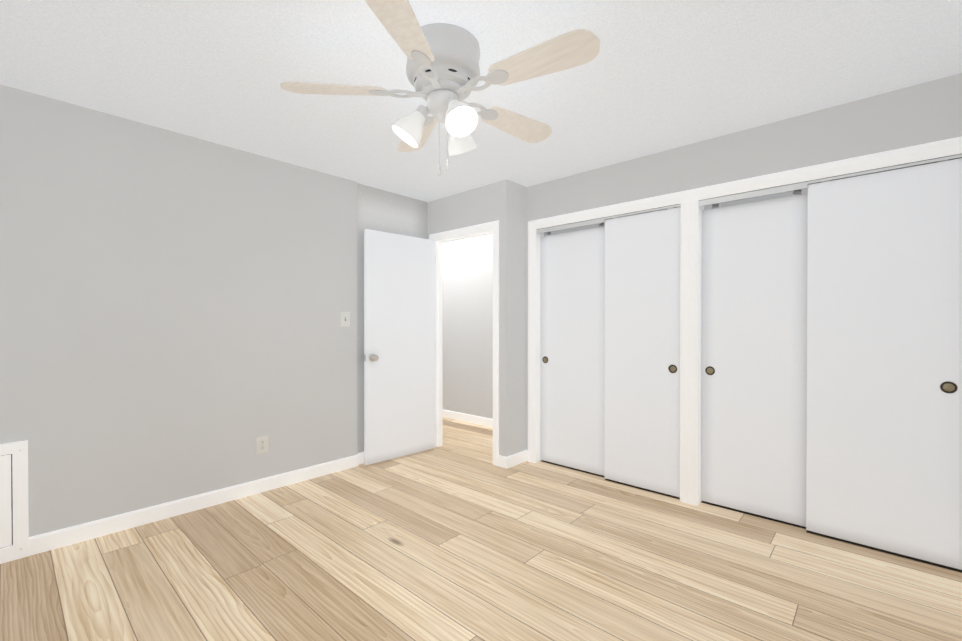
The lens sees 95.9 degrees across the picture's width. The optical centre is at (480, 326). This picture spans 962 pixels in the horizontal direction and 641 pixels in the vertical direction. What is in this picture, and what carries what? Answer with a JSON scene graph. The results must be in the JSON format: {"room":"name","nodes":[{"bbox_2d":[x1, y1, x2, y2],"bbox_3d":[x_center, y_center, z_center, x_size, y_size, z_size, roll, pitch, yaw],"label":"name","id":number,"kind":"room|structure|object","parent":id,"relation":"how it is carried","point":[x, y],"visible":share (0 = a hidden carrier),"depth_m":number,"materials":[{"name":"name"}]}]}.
{"room":"empty bedroom","nodes":[
{"label":"empty bedroom","id":0,"kind":"room"},
{"bbox_2d":[0,84,427,536],"bbox_3d":[-1.772,-0.020,3.069,0.150,2.440,3.570,0,0,42],"label":"wall","id":1,"kind":"structure","parent":0,"point":[173,305],"depth_m":2.73,"materials":[{"name":"grey paint"}]},
{"bbox_2d":[0,440,28,563],"bbox_3d":[-2.554,0.903,2.089,0.018,0.607,0.520,0,0,42],"label":"access panel","id":2,"kind":"object","parent":1,"relation":"attached to","point":[14,536],"visible":1,"depth_m":2.24,"materials":[{"name":"white wood"}]},
{"bbox_2d":[256,435,268,454],"bbox_3d":[-1.589,0.860,3.157,0.008,0.125,0.088,0,0,42],"label":"electrical outlet plate","id":3,"kind":"object","parent":1,"relation":"attached to","point":[262,444],"visible":1,"depth_m":3.15,"materials":[{"name":"white plastic"}]},
{"bbox_2d":[340,312,349,326],"bbox_3d":[-1.136,-0.064,3.641,0.018,0.125,0.088,0,0,42],"label":"switch plate","id":4,"kind":"object","parent":1,"relation":"attached to","point":[344,319],"visible":1,"depth_m":3.64,"materials":[{"name":"white plastic"}]},
{"bbox_2d":[442,234,492,418],"bbox_3d":[-0.352,-0.036,5.665,3.290,2.440,0.120,0,0,42],"label":"wall","id":5,"kind":"structure","parent":0,"point":[467,325],"depth_m":5.38,"materials":[{"name":"grey paint"}]},
{"bbox_2d":[29,409,527,555],"bbox_3d":[-0.808,1.154,2.975,6.010,0.094,4.480,0,0,42],"label":"baseboard","id":6,"kind":"structure","parent":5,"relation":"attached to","point":[44,542],"depth_m":2.86,"materials":[{"name":"white wood"}]},
{"bbox_2d":[427,179,514,456],"bbox_3d":[-0.964,-0.031,4.815,3.290,2.440,0.100,0,0,42],"label":"wall","id":7,"kind":"structure","parent":0,"point":[504,202],"depth_m":3.72,"materials":[{"name":"grey paint"}]},
{"bbox_2d":[429,220,498,465],"bbox_3d":[-0.148,0.141,4.061,0.897,2.106,0.119,0,0,42],"label":"door frame","id":8,"kind":"structure","parent":7,"relation":"attached to","point":[469,232],"depth_m":3.96,"materials":[{"name":"white wood"}]},
{"bbox_2d":[364,229,435,464],"bbox_3d":[-0.719,0.173,3.975,0.763,2.018,0.173,0,0,-44],"label":"entry door","id":9,"kind":"structure","parent":8,"relation":"attached to","point":[399,357],"depth_m":3.92,"materials":[{"name":"white paint"}]},
{"bbox_2d":[0,417,961,640],"bbox_3d":[-0.808,1.230,2.976,6.250,0.061,4.720,0,0,42],"label":"floor","id":10,"kind":"structure","parent":0,"point":[457,535],"depth_m":2.14,"materials":[{"name":"brown wood"}]},
{"bbox_2d":[0,0,961,201],"bbox_3d":[-0.808,-1.269,2.960,6.250,0.060,4.720,0,0,42],"label":"ceiling","id":11,"kind":"structure","parent":0,"point":[654,76],"depth_m":2.09,"materials":[{"name":"white paint"}]},
{"bbox_2d":[280,0,599,175],"bbox_3d":[-0.124,-0.951,1.929,1.317,0.563,1.306,0,0,42],"label":"ceiling fan","id":12,"kind":"object","parent":11,"relation":"hanging from","point":[444,77],"visible":1,"depth_m":1.80,"materials":[{"name":"beige wood"}]},
{"bbox_2d":[515,183,575,453],"bbox_3d":[0.569,-0.026,4.073,0.245,2.440,0.830,0,0,42],"label":"wall","id":13,"kind":"structure","parent":0,"point":[520,190],"depth_m":3.82,"materials":[{"name":"grey paint"}]},
{"bbox_2d":[526,73,961,450],"bbox_3d":[1.626,-0.021,3.285,2.840,2.440,0.770,0,0,42],"label":"wall","id":14,"kind":"structure","parent":0,"point":[923,113],"depth_m":2.65,"materials":[{"name":"grey paint"}]},
{"bbox_2d":[540,223,604,475],"bbox_3d":[0.779,0.167,3.639,0.661,2.030,0.038,0,0,42],"label":"closet door","id":15,"kind":"structure","parent":14,"relation":"in","point":[572,349],"depth_m":3.63,"materials":[{"name":"white paint"}]},
{"bbox_2d":[604,207,680,496],"bbox_3d":[1.185,0.170,3.207,0.569,2.030,0.038,0,0,42],"label":"closet door","id":16,"kind":"structure","parent":14,"relation":"in","point":[642,340],"depth_m":3.18,"materials":[{"name":"white paint"}]},
{"bbox_2d":[528,136,961,505],"bbox_3d":[1.452,0.137,2.993,2.690,2.128,0.140,0,0,42],"label":"trim","id":17,"kind":"structure","parent":14,"relation":"attached to","point":[690,342],"depth_m":2.94,"materials":[{"name":"white wood"}]},
{"bbox_2d":[537,154,961,233],"bbox_3d":[1.456,-0.834,2.991,2.530,0.049,0.097,0,0,42],"label":"trim","id":18,"kind":"structure","parent":14,"relation":"attached to","point":[762,192],"depth_m":2.69,"materials":[{"name":"white wood"}]},
{"bbox_2d":[701,189,807,526],"bbox_3d":[1.737,0.173,2.766,0.607,2.030,0.038,0,0,42],"label":"closet door","id":19,"kind":"structure","parent":14,"relation":"in","point":[754,370],"depth_m":2.74,"materials":[{"name":"white paint"}]},
{"bbox_2d":[806,158,961,569],"bbox_3d":[2.141,0.176,2.335,0.620,2.030,0.038,0,0,42],"label":"closet door","id":20,"kind":"structure","parent":14,"relation":"in","point":[884,369],"depth_m":2.30,"materials":[{"name":"white paint"}]}
]}

